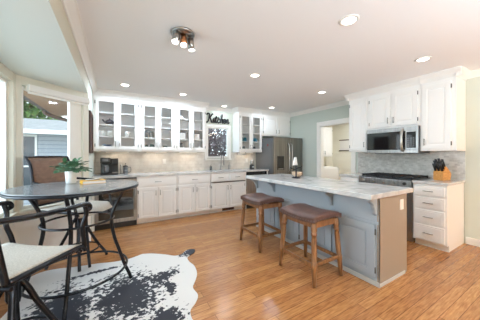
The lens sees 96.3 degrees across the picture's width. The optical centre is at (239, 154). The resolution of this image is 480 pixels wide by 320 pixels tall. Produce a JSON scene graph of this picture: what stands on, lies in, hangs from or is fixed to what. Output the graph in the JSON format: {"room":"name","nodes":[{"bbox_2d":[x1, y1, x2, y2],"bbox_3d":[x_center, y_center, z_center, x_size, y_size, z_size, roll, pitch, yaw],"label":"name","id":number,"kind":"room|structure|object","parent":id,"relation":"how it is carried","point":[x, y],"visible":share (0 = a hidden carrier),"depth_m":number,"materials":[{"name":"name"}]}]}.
{"room":"kitchen","nodes":[
{"label":"kitchen","id":0,"kind":"room"},
{"bbox_2d":[0,223,14,285],"bbox_3d":[-2.041,0.960,1.516,0.120,0.620,1.920,0,0,-30],"label":"wall","id":1,"kind":"structure","parent":0,"point":[4,239],"depth_m":2.13,"materials":[{"name":"white paint"}]},
{"bbox_2d":[0,62,18,226],"bbox_3d":[-2.023,-0.112,1.526,0.160,1.533,1.840,0,0,-30],"label":"window","id":2,"kind":"structure","parent":1,"relation":"in","point":[7,77],"depth_m":2.26,"materials":[{"name":"beige paint"}]},
{"bbox_2d":[0,0,87,93],"bbox_3d":[-1.798,-0.928,1.682,0.759,0.103,3.080,0,0,-30],"label":"ceiling","id":3,"kind":"structure","parent":0,"point":[33,45],"depth_m":1.71,"materials":[{"name":"white paint"}]},
{"bbox_2d":[15,212,90,245],"bbox_3d":[-2.374,0.960,2.736,0.120,0.620,0.878,0,0,20],"label":"wall","id":4,"kind":"structure","parent":0,"point":[26,232],"depth_m":2.62,"materials":[{"name":"white paint"}]},
{"bbox_2d":[16,75,89,214],"bbox_3d":[-2.356,-0.112,2.729,0.160,1.533,0.798,0,0,20],"label":"window","id":5,"kind":"structure","parent":4,"relation":"in","point":[77,114],"depth_m":2.89,"materials":[{"name":"beige paint"}]},
{"bbox_2d":[26,84,89,105],"bbox_3d":[-2.262,-0.740,2.725,0.071,0.100,0.683,0,0,20],"label":"roller shade","id":6,"kind":"object","parent":5,"relation":"attached to","point":[31,89],"visible":1,"depth_m":2.64,"materials":[{"name":"white fabric"}]},
{"bbox_2d":[49,0,87,91],"bbox_3d":[-1.521,-1.025,1.844,0.120,0.290,2.820,0,0,-30],"label":"ceiling beam","id":7,"kind":"structure","parent":0,"point":[57,6],"depth_m":1.75,"materials":[{"name":"beige paint"}]},
{"bbox_2d":[88,80,93,230],"bbox_3d":[-2.525,0.050,3.557,0.120,2.440,1.150,0,0,-30],"label":"wall","id":8,"kind":"structure","parent":0,"point":[91,155],"depth_m":3.54,"materials":[{"name":"white paint"}]},
{"bbox_2d":[61,0,97,92],"bbox_3d":[-0.729,-1.127,0.685,0.075,0.085,7.920,0,0,-30],"label":"trim","id":9,"kind":"structure","parent":8,"relation":"attached to","point":[71,9],"depth_m":2.04,"materials":[{"name":"white paint"}]},
{"bbox_2d":[89,110,92,152],"bbox_3d":[-2.312,-0.340,3.339,0.025,0.620,0.500,0,0,-30],"label":"picture frame","id":10,"kind":"object","parent":8,"relation":"attached to","point":[90,112],"visible":0.9,"depth_m":3.13,"materials":[{"name":"brown wood"}]},
{"bbox_2d":[92,196,94,231],"bbox_3d":[-2.590,0.835,3.825,0.035,0.871,0.594,0,0,-30],"label":"trim","id":11,"kind":"structure","parent":8,"relation":"attached to","point":[93,227],"depth_m":3.57,"materials":[{"name":"white paint"}]},
{"bbox_2d":[94,110,269,173],"bbox_3d":[0.125,0.050,5.838,7.000,2.440,0.132,0,0,-30],"label":"wall","id":12,"kind":"structure","parent":0,"point":[138,161],"depth_m":4.87,"materials":[{"name":"tile"}]},
{"bbox_2d":[93,88,139,151],"bbox_3d":[-2.338,-0.620,4.099,0.745,1.099,0.401,0,0,-30],"label":"upper cabinet","id":13,"kind":"object","parent":12,"relation":"attached to","point":[123,108],"visible":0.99,"depth_m":4.08,"materials":[{"name":"white paint"}]},
{"bbox_2d":[99,130,105,135],"bbox_3d":[-2.533,-0.400,3.963,0.122,0.100,0.083,0,0,-30],"label":"cup","id":14,"kind":"object","parent":13,"relation":"on","point":[101,132],"visible":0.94,"depth_m":3.92,"materials":[{"name":"white ceramic"}]},
{"bbox_2d":[102,118,113,123],"bbox_3d":[-2.446,-0.625,4.037,0.214,0.120,0.150,0,0,3],"label":"teapot","id":15,"kind":"object","parent":13,"relation":"on","point":[108,121],"visible":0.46,"depth_m":3.98,"materials":[{"name":"black metal"}]},
{"bbox_2d":[105,151,128,152],"bbox_3d":[-2.365,-0.058,4.154,0.400,0.022,0.040,0,0,-30],"label":"light","id":16,"kind":"object","parent":13,"relation":"attached to","point":[105,151],"visible":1,"depth_m":4.13,"materials":[{"name":"white paint"}]},
{"bbox_2d":[99,111,134,117],"bbox_3d":[-2.360,-0.775,4.138,0.708,0.020,0.286,0,0,-30],"label":"shelf","id":17,"kind":"object","parent":13,"relation":"attached to","point":[101,114],"depth_m":4.15,"materials":[{"name":"white paint"}]},
{"bbox_2d":[99,124,134,127],"bbox_3d":[-2.360,-0.555,4.138,0.708,0.020,0.286,0,0,-30],"label":"shelf","id":18,"kind":"object","parent":13,"relation":"attached to","point":[100,125],"depth_m":4.11,"materials":[{"name":"white paint"}]},
{"bbox_2d":[99,136,134,138],"bbox_3d":[-2.360,-0.340,4.138,0.708,0.020,0.286,0,0,-30],"label":"shelf","id":19,"kind":"object","parent":13,"relation":"attached to","point":[100,137],"depth_m":4.10,"materials":[{"name":"white paint"}]},
{"bbox_2d":[139,94,175,151],"bbox_3d":[-1.720,-0.620,4.461,0.682,1.099,0.401,0,0,-30],"label":"upper cabinet","id":20,"kind":"object","parent":12,"relation":"attached to","point":[157,113],"visible":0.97,"depth_m":4.42,"materials":[{"name":"white paint"}]},
{"bbox_2d":[149,131,153,137],"bbox_3d":[-1.807,-0.415,4.389,0.100,0.130,0.098,0,0,-30],"label":"jar","id":21,"kind":"object","parent":20,"relation":"on","point":[151,134],"visible":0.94,"depth_m":4.35,"materials":[{"name":"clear glass"}]},
{"bbox_2d":[145,115,170,120],"bbox_3d":[-1.743,-0.775,4.499,0.645,0.020,0.286,0,0,-30],"label":"shelf","id":22,"kind":"object","parent":20,"relation":"attached to","point":[147,118],"depth_m":4.51,"materials":[{"name":"white paint"}]},
{"bbox_2d":[145,126,170,129],"bbox_3d":[-1.743,-0.555,4.499,0.645,0.020,0.286,0,0,-30],"label":"shelf","id":23,"kind":"object","parent":20,"relation":"attached to","point":[146,127],"depth_m":4.49,"materials":[{"name":"white paint"}]},
{"bbox_2d":[145,137,170,139],"bbox_3d":[-1.743,-0.340,4.499,0.645,0.020,0.286,0,0,-30],"label":"shelf","id":24,"kind":"object","parent":20,"relation":"attached to","point":[146,138],"depth_m":4.55,"materials":[{"name":"white paint"}]},
{"bbox_2d":[175,99,209,151],"bbox_3d":[-1.098,-0.620,4.826,0.758,1.099,0.402,0,0,-30],"label":"upper cabinet","id":25,"kind":"object","parent":12,"relation":"attached to","point":[190,116],"visible":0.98,"depth_m":4.77,"materials":[{"name":"white paint"}]},
{"bbox_2d":[180,132,185,138],"bbox_3d":[-1.282,-0.425,4.720,0.156,0.150,0.154,0,0,-30],"label":"storage box","id":26,"kind":"object","parent":25,"relation":"on","point":[182,134],"visible":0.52,"depth_m":4.66,"materials":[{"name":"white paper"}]},
{"bbox_2d":[180,118,202,122],"bbox_3d":[-1.151,-0.775,4.846,0.649,0.020,0.286,0,0,-30],"label":"shelf","id":27,"kind":"object","parent":25,"relation":"attached to","point":[181,120],"depth_m":4.89,"materials":[{"name":"white paint"}]},
{"bbox_2d":[180,129,202,131],"bbox_3d":[-1.151,-0.555,4.846,0.649,0.020,0.286,0,0,-30],"label":"shelf","id":28,"kind":"object","parent":25,"relation":"attached to","point":[181,130],"depth_m":4.85,"materials":[{"name":"white paint"}]},
{"bbox_2d":[180,139,202,140],"bbox_3d":[-1.151,-0.340,4.846,0.649,0.020,0.286,0,0,-30],"label":"shelf","id":29,"kind":"object","parent":25,"relation":"attached to","point":[180,139],"depth_m":4.87,"materials":[{"name":"white paint"}]},
{"bbox_2d":[194,133,199,138],"bbox_3d":[-1.006,-0.425,4.881,0.156,0.150,0.154,0,0,-30],"label":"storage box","id":30,"kind":"object","parent":25,"relation":"on","point":[196,135],"visible":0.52,"depth_m":4.82,"materials":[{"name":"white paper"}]},
{"bbox_2d":[205,124,230,159],"bbox_3d":[-0.553,-0.312,5.384,0.710,0.885,0.110,0,0,-30],"label":"window","id":31,"kind":"structure","parent":12,"relation":"in","point":[212,126],"depth_m":5.40,"materials":[{"name":"white paint"}]},
{"bbox_2d":[206,113,229,123],"bbox_3d":[-0.546,-0.906,5.358,0.660,0.257,0.035,0,0,-30],"label":"word sign","id":32,"kind":"object","parent":12,"relation":"attached to","point":[209,117],"visible":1,"depth_m":5.34,"materials":[{"name":"black plastic"}]},
{"bbox_2d":[206,106,231,112],"bbox_3d":[-0.544,-1.127,5.340,0.860,0.085,0.075,0,0,-30],"label":"trim","id":33,"kind":"structure","parent":12,"relation":"attached to","point":[217,109],"depth_m":5.36,"materials":[{"name":"white paint"}]},
{"bbox_2d":[232,107,263,151],"bbox_3d":[0.181,-0.620,5.576,0.774,1.099,0.402,0,0,-30],"label":"upper cabinet","id":34,"kind":"object","parent":12,"relation":"attached to","point":[247,122],"visible":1,"depth_m":5.50,"materials":[{"name":"white paint"}]},
{"bbox_2d":[262,110,289,137],"bbox_3d":[0.947,-0.837,6.024,0.992,0.664,0.401,0,0,-30],"label":"upper cabinet","id":35,"kind":"object","parent":12,"relation":"attached to","point":[274,124],"visible":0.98,"depth_m":5.87,"materials":[{"name":"white paint"}]},
{"bbox_2d":[0,207,479,319],"bbox_3d":[1.814,1.300,2.245,7.800,0.060,8.040,0,0,-30],"label":"floor","id":36,"kind":"structure","parent":0,"point":[234,281],"depth_m":2.19,"materials":[{"name":"brown wood"}]},
{"bbox_2d":[24,156,112,271],"bbox_3d":[-1.989,0.631,2.537,0.676,1.248,0.610,0,0,6],"label":"swivel chair","id":37,"kind":"object","parent":36,"relation":"on","point":[40,171],"visible":0.5,"depth_m":2.49,"materials":[{"name":"brown fabric"}]},
{"bbox_2d":[0,249,197,319],"bbox_3d":[-1.024,1.266,1.875,1.733,0.006,1.911,0,0,-30],"label":"cowhide rug","id":38,"kind":"object","parent":36,"relation":"on","point":[160,287],"visible":0.89,"depth_m":1.99,"materials":[{"name":"white fur"}]},
{"bbox_2d":[0,201,92,319],"bbox_3d":[-1.337,0.631,1.174,0.610,1.248,0.676,0,0,3],"label":"armchair","id":39,"kind":"object","parent":38,"relation":"on","point":[18,262],"visible":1,"depth_m":1.27,"materials":[{"name":"fabric"}]},
{"bbox_2d":[0,179,138,319],"bbox_3d":[-1.506,0.770,2.015,1.004,0.971,1.004,0,0,-30],"label":"bistro table","id":40,"kind":"object","parent":38,"relation":"on","point":[54,190],"visible":0.76,"depth_m":1.83,"materials":[{"name":"grey stone"}]},
{"bbox_2d":[49,157,91,183],"bbox_3d":[-1.703,0.152,2.174,0.386,0.266,0.322,0,0,38],"label":"potted plant","id":41,"kind":"object","parent":40,"relation":"on","point":[71,169],"visible":1,"depth_m":2.14,"materials":[{"name":"green plant"}]},
{"bbox_2d":[80,179,105,183],"bbox_3d":[-1.502,0.269,2.197,0.200,0.029,0.150,0,0,-44],"label":"magazine","id":42,"kind":"object","parent":40,"relation":"on","point":[92,181],"visible":0.99,"depth_m":2.15,"materials":[{"name":"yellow paper"}]},
{"bbox_2d":[94,177,136,230],"bbox_3d":[-2.281,0.835,3.970,0.638,0.870,0.644,0,0,-30],"label":"wine cooler","id":43,"kind":"object","parent":36,"relation":"on","point":[125,213],"visible":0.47,"depth_m":3.77,"materials":[{"name":"black glass"}]},
{"bbox_2d":[96,220,135,229],"bbox_3d":[-2.152,1.215,3.749,0.598,0.070,0.015,0,0,-30],"label":"grille","id":44,"kind":"object","parent":43,"relation":"attached to","point":[122,223],"depth_m":3.75,"materials":[{"name":"black plastic"}]},
{"bbox_2d":[137,175,176,223],"bbox_3d":[-1.697,0.835,4.316,0.712,0.871,0.651,0,0,-30],"label":"base cabinet","id":45,"kind":"object","parent":36,"relation":"on","point":[156,195],"visible":0.98,"depth_m":4.06,"materials":[{"name":"white paint"}]},
{"bbox_2d":[176,174,209,217],"bbox_3d":[-1.079,0.835,4.678,0.712,0.871,0.651,0,0,-30],"label":"base cabinet","id":46,"kind":"object","parent":36,"relation":"on","point":[193,191],"visible":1,"depth_m":4.41,"materials":[{"name":"white paint"}]},
{"bbox_2d":[209,172,244,212],"bbox_3d":[-0.394,0.835,5.079,0.868,0.871,0.651,0,0,-30],"label":"base cabinet","id":47,"kind":"object","parent":36,"relation":"on","point":[226,189],"visible":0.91,"depth_m":4.81,"materials":[{"name":"white paint"}]},
{"bbox_2d":[92,168,268,178],"bbox_3d":[-1.015,0.460,4.729,3.669,0.196,0.627,0,0,-30],"label":"countertop","id":48,"kind":"structure","parent":47,"relation":"on","point":[166,173],"depth_m":4.45,"materials":[{"name":"white stone"}]},
{"bbox_2d":[100,158,117,174],"bbox_3d":[-2.410,0.204,3.974,0.280,0.315,0.307,0,0,-30],"label":"coffee maker","id":49,"kind":"object","parent":48,"relation":"on","point":[109,166],"visible":1,"depth_m":3.90,"materials":[{"name":"black plastic"}]},
{"bbox_2d":[123,163,130,173],"bbox_3d":[-2.155,0.257,4.080,0.135,0.210,0.101,0,0,6],"label":"press","id":50,"kind":"object","parent":48,"relation":"on","point":[125,167],"visible":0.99,"depth_m":4.05,"materials":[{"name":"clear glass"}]},
{"bbox_2d":[220,155,223,169],"bbox_3d":[-0.436,0.185,5.266,0.108,0.353,0.182,0,0,-6],"label":"faucet","id":51,"kind":"object","parent":48,"relation":"on","point":[221,166],"visible":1,"depth_m":5.31,"materials":[{"name":"grey metal"}]},
{"bbox_2d":[249,160,253,168],"bbox_3d":[0.305,0.242,5.532,0.120,0.240,0.123,0,0,-30],"label":"coffee grinder","id":52,"kind":"object","parent":48,"relation":"on","point":[251,161],"visible":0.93,"depth_m":5.49,"materials":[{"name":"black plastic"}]},
{"bbox_2d":[222,207,233,210],"bbox_3d":[-0.269,1.228,4.909,0.300,0.060,0.009,0,0,-30],"label":"floor register","id":53,"kind":"object","parent":47,"relation":"attached to","point":[230,208],"depth_m":4.91,"materials":[{"name":"brown metal"}]},
{"bbox_2d":[246,171,266,207],"bbox_3d":[0.275,0.835,5.464,0.600,0.870,0.650,0,0,-30],"label":"dishwasher","id":54,"kind":"object","parent":36,"relation":"on","point":[250,185],"visible":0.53,"depth_m":5.14,"materials":[{"name":"silver metal"}]},
{"bbox_2d":[240,193,283,252],"bbox_3d":[0.313,0.926,3.116,0.447,0.692,0.529,0,0,-30],"label":"counter stool","id":55,"kind":"object","parent":36,"relation":"on","point":[257,200],"visible":0.95,"depth_m":2.99,"materials":[{"name":"brown wood"}]},
{"bbox_2d":[256,137,301,175],"bbox_3d":[1.070,0.403,5.809,0.970,1.695,0.859,0,0,-30],"label":"refrigerator","id":56,"kind":"object","parent":36,"relation":"on","point":[278,156],"visible":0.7,"depth_m":5.46,"materials":[{"name":"silver metal"}]},
{"bbox_2d":[279,203,342,287],"bbox_3d":[0.767,0.926,2.379,0.447,0.692,0.529,0,0,-30],"label":"counter stool","id":57,"kind":"object","parent":36,"relation":"on","point":[305,214],"visible":1,"depth_m":2.26,"materials":[{"name":"brown wood"}]},
{"bbox_2d":[251,179,406,287],"bbox_3d":[1.004,0.840,3.053,0.700,0.860,2.067,0,0,-30],"label":"kitchen island","id":58,"kind":"object","parent":36,"relation":"on","point":[373,233],"visible":0.62,"depth_m":2.28,"materials":[{"name":"grey paint"}]},
{"bbox_2d":[246,174,413,199],"bbox_3d":[1.006,0.386,3.079,0.850,0.047,2.145,0,0,-30],"label":"island countertop","id":59,"kind":"structure","parent":58,"relation":"on","point":[369,191],"depth_m":2.55,"materials":[{"name":"white stone"}]},
{"bbox_2d":[290,165,301,178],"bbox_3d":[0.882,0.212,3.380,0.158,0.300,0.140,0,0,35],"label":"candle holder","id":60,"kind":"object","parent":59,"relation":"on","point":[295,169],"visible":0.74,"depth_m":3.37,"materials":[{"name":"brown metal"}]},
{"bbox_2d":[293,157,297,164],"bbox_3d":[0.853,0.097,3.322,0.094,0.120,0.035,0,0,-30],"label":"lampshade","id":61,"kind":"object","parent":60,"relation":"hanging from","point":[295,158],"visible":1,"depth_m":3.32,"materials":[{"name":"white fabric"}]},
{"bbox_2d":[292,172,301,176],"bbox_3d":[0.967,0.325,3.650,0.180,0.075,0.180,0,0,-30],"label":"bowl","id":62,"kind":"object","parent":59,"relation":"on","point":[293,173],"visible":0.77,"depth_m":3.58,"materials":[{"name":"beige"}]},
{"bbox_2d":[400,199,403,209],"bbox_3d":[1.718,0.525,2.284,0.075,0.110,0.006,0,0,-30],"label":"outlet","id":63,"kind":"object","parent":58,"relation":"attached to","point":[401,200],"depth_m":2.28,"materials":[{"name":"white plastic"}]},
{"bbox_2d":[324,166,338,179],"bbox_3d":[2.341,0.765,6.251,0.760,0.990,0.660,0,0,-30],"label":"washing machine","id":64,"kind":"object","parent":36,"relation":"on","point":[329,172],"visible":0.2,"depth_m":6.01,"materials":[{"name":"white metal"}]},
{"bbox_2d":[341,176,358,181],"bbox_3d":[2.252,0.835,4.061,0.701,0.871,0.360,0,0,-30],"label":"base cabinet","id":65,"kind":"object","parent":36,"relation":"on","point":[342,177],"visible":0.08,"depth_m":3.89,"materials":[{"name":"white paint"}]},
{"bbox_2d":[339,173,361,177],"bbox_3d":[2.260,0.380,4.072,0.677,0.036,0.378,0,0,-30],"label":"countertop","id":66,"kind":"structure","parent":65,"relation":"on","point":[356,175],"depth_m":3.99,"materials":[{"name":"white stone"}]},
{"bbox_2d":[359,172,428,241],"bbox_3d":[2.528,0.786,3.562,0.717,0.928,0.764,0,0,-30],"label":"gas range","id":67,"kind":"object","parent":36,"relation":"on","point":[394,179],"visible":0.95,"depth_m":3.26,"materials":[{"name":"metal"}]},
{"bbox_2d":[361,175,428,180],"bbox_3d":[2.544,0.364,3.571,0.660,0.012,0.756,0,0,-30],"label":"cooktop","id":68,"kind":"object","parent":67,"relation":"in","point":[373,177],"depth_m":3.37,"materials":[{"name":"black metal"}]},
{"bbox_2d":[407,192,411,231],"bbox_3d":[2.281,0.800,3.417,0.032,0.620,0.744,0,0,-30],"label":"oven","id":69,"kind":"object","parent":67,"relation":"in","point":[409,195],"depth_m":3.10,"materials":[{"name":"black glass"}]},
{"bbox_2d":[413,183,463,251],"bbox_3d":[2.830,0.835,3.075,0.701,0.871,0.365,0,0,-30],"label":"base cabinet","id":70,"kind":"object","parent":36,"relation":"on","point":[438,211],"visible":0.99,"depth_m":2.90,"materials":[{"name":"white paint"}]},
{"bbox_2d":[412,178,464,185],"bbox_3d":[2.844,0.380,3.075,0.677,0.036,0.380,0,0,-30],"label":"countertop","id":71,"kind":"structure","parent":70,"relation":"on","point":[430,181],"depth_m":2.94,"materials":[{"name":"white stone"}]},
{"bbox_2d":[432,158,450,180],"bbox_3d":[2.919,0.203,3.118,0.255,0.318,0.120,0,0,-22],"label":"knife block","id":72,"kind":"object","parent":71,"relation":"on","point":[441,172],"visible":0.99,"depth_m":3.07,"materials":[{"name":"brown wood"}]},
{"bbox_2d":[77,0,479,112],"bbox_3d":[2.142,-1.220,2.437,7.040,0.100,8.040,0,0,-30],"label":"ceiling","id":73,"kind":"structure","parent":0,"point":[300,49],"depth_m":2.28,"materials":[{"name":"white paint"}]},
{"bbox_2d":[170,26,194,50],"bbox_3d":[-0.549,-1.097,2.066,0.241,0.145,0.230,0,0,-30],"label":"spotlight fixture","id":74,"kind":"object","parent":73,"relation":"attached to","point":[184,35],"visible":1,"depth_m":2.01,"materials":[{"name":"grey metal"}]},
{"bbox_2d":[250,73,260,76],"bbox_3d":[0.219,-1.165,3.144,0.164,0.010,0.164,0,0,-30],"label":"recessed light","id":75,"kind":"object","parent":73,"relation":"in","point":[251,74],"visible":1,"depth_m":3.13,"materials":[{"name":"white paint"}]},
{"bbox_2d":[339,14,359,25],"bbox_3d":[0.945,-1.165,1.863,0.164,0.010,0.164,0,0,-30],"label":"recessed light","id":76,"kind":"object","parent":73,"relation":"in","point":[350,19],"visible":1,"depth_m":1.85,"materials":[{"name":"white paint"}]},
{"bbox_2d":[342,17,355,24],"bbox_3d":[0.945,-1.167,1.863,0.114,0.005,0.114,0,0,-24],"label":"diffuser","id":77,"kind":"object","parent":76,"relation":"attached to","point":[345,20],"depth_m":1.86,"materials":[{"name":"white plastic"}]},
{"bbox_2d":[415,56,431,61],"bbox_3d":[2.230,-1.165,2.620,0.164,0.010,0.164,0,0,-30],"label":"recessed light","id":78,"kind":"object","parent":73,"relation":"in","point":[425,58],"visible":1,"depth_m":2.60,"materials":[{"name":"white paint"}]},
{"bbox_2d":[324,126,331,166],"bbox_3d":[2.263,0.050,6.681,1.740,2.440,0.100,0,0,-30],"label":"wall","id":79,"kind":"structure","parent":0,"point":[327,160],"depth_m":6.98,"materials":[{"name":"white paint"}]},
{"bbox_2d":[324,127,332,156],"bbox_3d":[2.402,-0.390,6.483,0.800,0.880,0.380,0,0,-30],"label":"window","id":80,"kind":"structure","parent":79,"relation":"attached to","point":[328,131],"depth_m":6.45,"materials":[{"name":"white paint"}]},
{"bbox_2d":[332,123,350,179],"bbox_3d":[3.643,0.050,6.145,0.100,2.440,2.920,0,0,-30],"label":"wall","id":81,"kind":"structure","parent":0,"point":[340,159],"depth_m":6.82,"materials":[{"name":"white paint"}]},
{"bbox_2d":[339,139,348,150],"bbox_3d":[3.342,-0.300,6.525,0.034,0.350,0.720,0,0,-30],"label":"board","id":82,"kind":"object","parent":81,"relation":"attached to","point":[344,144],"visible":0.42,"depth_m":6.68,"materials":[{"name":"white paper"}]},
{"bbox_2d":[289,77,479,242],"bbox_3d":[2.379,0.050,4.651,0.112,2.440,4.220,0,0,-30],"label":"wall","id":83,"kind":"structure","parent":0,"point":[472,153],"depth_m":3.43,"materials":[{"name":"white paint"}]},
{"bbox_2d":[290,100,348,116],"bbox_3d":[1.833,-1.127,5.421,0.075,0.085,2.340,0,0,-30],"label":"trim","id":84,"kind":"structure","parent":83,"relation":"attached to","point":[342,103],"depth_m":5.19,"materials":[{"name":"white paint"}]},
{"bbox_2d":[317,118,355,177],"bbox_3d":[2.205,0.233,4.940,0.120,2.075,0.995,0,0,-30],"label":"door frame","id":85,"kind":"structure","parent":83,"relation":"in","point":[320,129],"depth_m":5.26,"materials":[{"name":"white paint"}]},
{"bbox_2d":[344,90,367,151],"bbox_3d":[2.347,-0.615,4.171,0.451,1.109,0.440,0,0,-30],"label":"upper cabinet","id":86,"kind":"object","parent":83,"relation":"attached to","point":[358,101],"visible":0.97,"depth_m":4.04,"materials":[{"name":"white paint"}]},
{"bbox_2d":[366,77,419,129],"bbox_3d":[2.653,-0.807,3.648,0.451,0.724,0.768,0,0,-30],"label":"upper cabinet","id":87,"kind":"object","parent":83,"relation":"attached to","point":[397,104],"visible":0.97,"depth_m":3.51,"materials":[{"name":"white paint"}]},
{"bbox_2d":[367,126,429,153],"bbox_3d":[2.625,-0.233,3.633,0.491,0.418,0.758,0,0,-30],"label":"microwave","id":88,"kind":"object","parent":87,"relation":"attached to","point":[400,140],"visible":0.98,"depth_m":3.48,"materials":[{"name":"silver metal"}]},
{"bbox_2d":[418,66,470,150],"bbox_3d":[2.966,-0.615,3.114,0.451,1.109,0.467,0,0,-30],"label":"upper cabinet","id":89,"kind":"object","parent":83,"relation":"attached to","point":[443,92],"visible":1,"depth_m":3.02,"materials":[{"name":"white paint"}]},
{"bbox_2d":[466,237,479,246],"bbox_3d":[3.319,1.220,2.945,0.015,0.100,0.325,0,0,-30],"label":"baseboard","id":90,"kind":"structure","parent":83,"relation":"attached to","point":[471,241],"depth_m":3.01,"materials":[{"name":"white paint"}]},
{"bbox_2d":[467,69,479,78],"bbox_3d":[3.295,-1.127,2.927,0.075,0.085,0.320,0,0,-30],"label":"trim","id":91,"kind":"structure","parent":83,"relation":"attached to","point":[475,73],"depth_m":2.98,"materials":[{"name":"white paint"}]},
{"label":"outside","id":92,"kind":"structure","parent":0,"visible":0},
{"bbox_3d":[-8.403,1.695,8.405,34.000,0.150,29.000,0,0,-30],"label":"ground","id":93,"kind":"structure","parent":92,"visible":0},
{"bbox_2d":[23,99,61,119],"bbox_3d":[-11.898,-1.747,11.278,4.285,6.741,4.584,0,0,-30],"label":"leafy tree","id":94,"kind":"object","parent":93,"relation":"on","point":[31,111],"visible":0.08,"depth_m":10.74,"materials":[{"name":"green plant"}]},
{"bbox_2d":[23,118,66,204],"bbox_3d":[-8.901,0.045,7.476,10.800,3.150,4.900,0,0,-30],"label":"house","id":95,"kind":"structure","parent":93,"relation":"on","point":[41,137],"depth_m":6.79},
{"bbox_2d":[23,90,66,121],"bbox_3d":[-3.613,0.015,4.344,0.958,3.190,3.250,0,0,-30],"label":"roof eave","id":96,"kind":"object","parent":93,"relation":"on","point":[53,108],"visible":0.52,"depth_m":4.43,"materials":[{"name":"brown wood"}]},
{"bbox_2d":[208,128,225,155],"bbox_3d":[-1.143,0.087,7.700,2.498,3.078,2.582,0,0,-42],"label":"leafy shrub","id":97,"kind":"object","parent":93,"relation":"on","point":[215,143],"visible":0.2,"depth_m":7.06,"materials":[{"name":"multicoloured plant"}]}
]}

